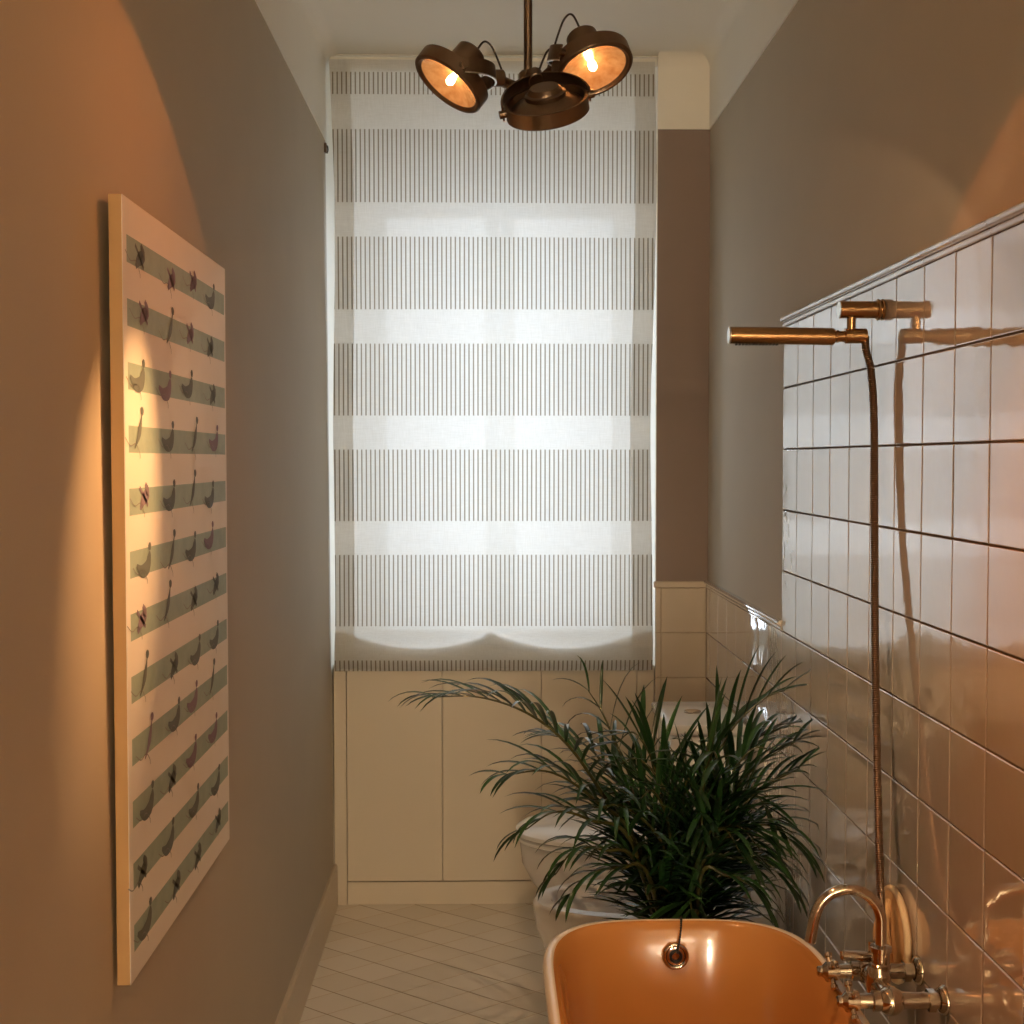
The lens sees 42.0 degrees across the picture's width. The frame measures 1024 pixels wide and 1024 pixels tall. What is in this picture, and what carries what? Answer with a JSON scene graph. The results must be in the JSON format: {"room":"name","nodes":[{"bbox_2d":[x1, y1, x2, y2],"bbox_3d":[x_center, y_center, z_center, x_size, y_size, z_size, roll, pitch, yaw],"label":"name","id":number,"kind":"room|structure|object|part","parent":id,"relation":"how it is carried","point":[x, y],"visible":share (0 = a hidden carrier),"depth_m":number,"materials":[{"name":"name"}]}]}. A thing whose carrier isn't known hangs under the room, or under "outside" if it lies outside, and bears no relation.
{"room":"bathroom","nodes":[
{"label":"bathroom","id":0,"kind":"room"},
{"bbox_2d":[0,0,334,1023],"bbox_3d":[-0.609,0.105,-1.400,0.226,3.000,13.220,0,2,-1],"label":"wall","id":1,"kind":"structure","parent":0,"point":[193,112],"depth_m":2.16,"materials":[{"name":"beige paint"}]},
{"bbox_2d":[108,194,229,984],"bbox_3d":[-0.564,0.102,2.237,0.031,1.118,0.749,0,2,-1],"label":"painting","id":2,"kind":"object","parent":1,"relation":"attached to","point":[167,297],"visible":1,"depth_m":2.09,"materials":[{"name":"paint"}]},
{"bbox_2d":[275,864,337,1023],"bbox_3d":[-0.484,1.543,-1.651,0.014,0.146,12.599,0,2,-1],"label":"baseboard","id":3,"kind":"structure","parent":1,"relation":"attached to","point":[292,1007],"depth_m":3.92,"materials":[{"name":"white wood"}]},
{"bbox_2d":[324,143,328,153],"bbox_3d":[-0.625,-1.224,4.494,0.014,0.035,0.020,0,2,-1],"label":"hook","id":4,"kind":"object","parent":1,"relation":"attached to","point":[326,149],"visible":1,"depth_m":4.49,"materials":[{"name":"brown metal"}]},
{"bbox_2d":[299,879,547,1023],"bbox_3d":[0.129,1.645,-1.374,1.700,0.080,13.320,0,2,-1],"label":"floor","id":5,"kind":"structure","parent":0,"point":[384,963],"depth_m":4.06,"materials":[{"name":"tile"}]},
{"bbox_2d":[334,665,653,904],"bbox_3d":[-0.067,0.940,4.900,1.109,0.836,0.519,0,2,-1],"label":"base cabinet","id":6,"kind":"object","parent":5,"relation":"on","point":[411,815],"visible":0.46,"depth_m":4.64,"materials":[{"name":"white paint"}]},
{"bbox_3d":[-0.407,0.914,4.642,0.330,0.740,0.020,0,2,-1],"label":"door","id":7,"kind":"part","parent":6,"relation":"part of","materials":[{"name":"white paint"}]},
{"bbox_3d":[-0.070,0.914,4.649,0.339,0.740,0.020,0,2,-1],"label":"door","id":8,"kind":"part","parent":6,"relation":"part of","materials":[{"name":"white paint"}]},
{"bbox_3d":[0.267,0.914,4.656,0.330,0.740,0.020,0,2,-1],"label":"door","id":9,"kind":"part","parent":6,"relation":"part of","materials":[{"name":"white paint"}]},
{"bbox_2d":[389,646,827,927],"bbox_3d":[0.205,0.866,3.010,0.955,1.132,0.670,0,2,-1],"label":"potted palm","id":10,"kind":"object","parent":5,"relation":"on","point":[673,873],"visible":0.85,"depth_m":2.92,"materials":[{"name":"plant"}]},
{"bbox_2d":[516,702,745,890],"bbox_3d":[0.342,0.995,4.035,0.661,0.794,0.384,0,2,-1],"label":"toilet","id":11,"kind":"object","parent":5,"relation":"on","point":[545,829],"visible":0.27,"depth_m":3.92,"materials":[{"name":"ceramic"}]},
{"bbox_3d":[0.232,0.978,4.032,0.434,0.018,0.364,0,2,-1],"label":"seat","id":12,"kind":"part","parent":11,"relation":"part of","materials":[{"name":"ceramic"}]},
{"bbox_3d":[0.229,0.947,4.031,0.436,0.042,0.368,0,2,-1],"label":"lid","id":13,"kind":"part","parent":11,"relation":"part of","materials":[{"name":"ceramic"}]},
{"bbox_3d":[0.343,1.190,4.043,0.637,0.405,0.350,0,2,-1],"label":"bowl","id":14,"kind":"part","parent":11,"relation":"part of","materials":[{"name":"ceramic"}]},
{"bbox_3d":[0.557,0.621,4.025,0.231,0.032,0.384,0,2,-1],"label":"cistern lid","id":15,"kind":"part","parent":11,"relation":"part of","materials":[{"name":"ceramic"}]},
{"bbox_2d":[533,852,776,948],"bbox_3d":[0.364,1.145,3.456,0.619,0.540,0.360,0,2,-1],"label":"bidet","id":16,"kind":"object","parent":5,"relation":"on","point":[583,910],"visible":0.17,"depth_m":3.41,"materials":[{"name":"ceramic"}]},
{"bbox_2d":[734,852,764,898],"bbox_3d":[0.575,0.936,3.452,0.165,0.122,0.044,0,2,-1],"label":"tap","id":17,"kind":"object","parent":16,"relation":"on","point":[753,895],"depth_m":3.44,"materials":[{"name":"silver metal"}]},
{"bbox_2d":[543,916,869,1023],"bbox_3d":[0.336,1.163,1.902,0.536,0.625,1.656,0,2,-1],"label":"bathtub","id":18,"kind":"object","parent":5,"relation":"on","point":[628,971],"visible":0.97,"depth_m":2.66,"materials":[{"name":"ceramic"}]},
{"bbox_3d":[0.328,0.890,2.669,0.027,0.027,0.007,0,2,-1],"label":"overflow knob","id":19,"kind":"part","parent":18,"relation":"part of","materials":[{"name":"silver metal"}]},
{"bbox_3d":[0.338,0.851,2.684,0.008,0.061,0.048,1,2,16],"label":"plug chain","id":20,"kind":"part","parent":18,"relation":"part of","materials":[{"name":"black plastic"}]},
{"bbox_2d":[328,54,657,63],"bbox_3d":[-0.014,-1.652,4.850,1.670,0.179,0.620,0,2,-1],"label":"curtain rod","id":21,"kind":"object","parent":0,"point":[337,55],"depth_m":4.54,"materials":[{"name":"white paint"}]},
{"bbox_2d":[255,0,798,141],"bbox_3d":[0.053,-1.246,-1.750,1.538,0.472,12.600,0,2,-1],"label":"ceiling","id":22,"kind":"structure","parent":0,"point":[732,35],"depth_m":4.17,"materials":[{"name":"white paint"}]},
{"bbox_2d":[329,57,656,670],"bbox_3d":[-0.062,-0.498,4.560,1.111,2.089,0.074,0,2,-1],"label":"blind","id":23,"kind":"object","parent":22,"relation":"hanging from","point":[495,280],"visible":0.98,"depth_m":4.56,"materials":[{"name":"fabric"}]},
{"bbox_3d":[-0.062,-1.530,4.543,1.110,0.025,0.027,0,2,-1],"label":"head rail","id":24,"kind":"part","parent":23,"relation":"part of","materials":[{"name":"white paint"}]},
{"bbox_2d":[415,0,632,130],"bbox_3d":[0.018,-1.002,2.023,0.302,0.905,0.251,2,3,43],"label":"ceiling spotlight","id":25,"kind":"object","parent":22,"relation":"attached to","point":[592,62],"visible":1,"depth_m":1.99,"materials":[{"name":"brown metal"}]},
{"bbox_3d":[-0.093,-0.662,2.046,0.016,0.018,0.014,0,2,-1],"label":"bulb","id":26,"kind":"part","parent":25,"relation":"part of","materials":[{"name":"white glass"}]},
{"bbox_2d":[452,41,483,58],"bbox_3d":[-0.075,-0.689,2.049,0.067,0.065,0.061,0,2,-1],"label":"socket","id":27,"kind":"object","parent":25,"relation":"attached to","point":[464,48],"depth_m":2.03,"materials":[{"name":"brown metal"}]},
{"bbox_3d":[-0.005,-0.670,2.092,0.017,0.021,0.069,2,3,42],"label":"arm","id":28,"kind":"part","parent":25,"relation":"part of","materials":[{"name":"brown metal"}]},
{"bbox_2d":[525,81,565,104],"bbox_3d":[0.048,-0.605,1.934,0.060,0.042,0.053,0,2,-1],"label":"bulb","id":29,"kind":"object","parent":25,"relation":"attached to","point":[549,92],"depth_m":1.92,"materials":[{"name":"brown metal"}]},
{"bbox_2d":[566,25,595,43],"bbox_3d":[0.114,-0.704,2.020,0.062,0.062,0.065,0,2,-1],"label":"socket","id":30,"kind":"object","parent":25,"relation":"attached to","point":[579,31],"depth_m":2.01,"materials":[{"name":"brown metal"}]},
{"bbox_3d":[0.121,-0.673,2.011,0.014,0.018,0.015,0,2,-1],"label":"bulb","id":31,"kind":"part","parent":25,"relation":"part of","materials":[{"name":"white glass"}]},
{"bbox_2d":[653,129,709,788],"bbox_3d":[0.584,0.020,4.870,0.200,2.678,0.534,0,2,-1],"label":"wall pillar","id":32,"kind":"structure","parent":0,"point":[683,229],"depth_m":4.60,"materials":[{"name":"brown paint"}]},
{"bbox_2d":[650,129,657,715],"bbox_3d":[0.492,0.020,4.875,0.003,2.678,0.520,0,2,-1],"label":"trim","id":33,"kind":"structure","parent":32,"relation":"attached to","point":[653,426],"depth_m":4.64,"materials":[{"name":"white paint"}]},
{"bbox_2d":[704,0,1023,1023],"bbox_3d":[0.866,0.104,-1.370,0.165,3.000,13.220,0,2,-1],"label":"wall","id":34,"kind":"structure","parent":0,"point":[872,150],"depth_m":2.56,"materials":[{"name":"beige paint"}]},
{"bbox_2d":[655,51,709,129],"bbox_3d":[0.583,-1.441,4.793,0.182,0.247,0.573,0,2,-1],"label":"trim","id":35,"kind":"structure","parent":34,"relation":"attached to","point":[682,79],"depth_m":4.56,"materials":[{"name":"white paint"}]},
{"bbox_2d":[837,299,885,343],"bbox_3d":[0.670,-0.366,2.562,0.087,0.085,0.041,0,2,-1],"label":"holder","id":36,"kind":"object","parent":34,"relation":"attached to","point":[851,310],"visible":1,"depth_m":2.55,"materials":[{"name":"gold metal"}]},
{"bbox_2d":[805,883,949,1022],"bbox_3d":[0.610,0.737,2.284,0.218,0.202,0.184,0,2,-1],"label":"mixer","id":37,"kind":"object","parent":34,"relation":"attached to","point":[873,968],"visible":1,"depth_m":2.28,"materials":[{"name":"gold metal"}]},
{"bbox_2d":[727,327,885,940],"bbox_3d":[0.559,0.213,2.457,0.284,1.128,0.282,0,2,-1],"label":"shower","id":38,"kind":"object","parent":37,"relation":"on","point":[772,336],"visible":0.95,"depth_m":2.54,"materials":[{"name":"gold metal"}]},
{"bbox_3d":[0.573,0.808,2.351,0.073,0.034,0.034,0,2,-1],"label":"handle","id":39,"kind":"part","parent":37,"relation":"part of","materials":[{"name":"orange metal"}]},
{"bbox_3d":[0.572,0.709,2.287,0.141,0.147,0.019,0,2,-1],"label":"spout","id":40,"kind":"part","parent":37,"relation":"part of","materials":[{"name":"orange metal"}]},
{"bbox_3d":[0.575,0.813,2.221,0.073,0.034,0.034,0,2,-1],"label":"handle","id":41,"kind":"part","parent":37,"relation":"part of","materials":[{"name":"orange metal"}]},
{"bbox_2d":[873,884,911,984],"bbox_3d":[0.690,0.781,2.472,0.053,0.177,0.177,0,2,-1],"label":"pad","id":42,"kind":"object","parent":34,"relation":"attached to","point":[899,936],"visible":0.51,"depth_m":2.43,"materials":[{"name":"beige"}]}
]}

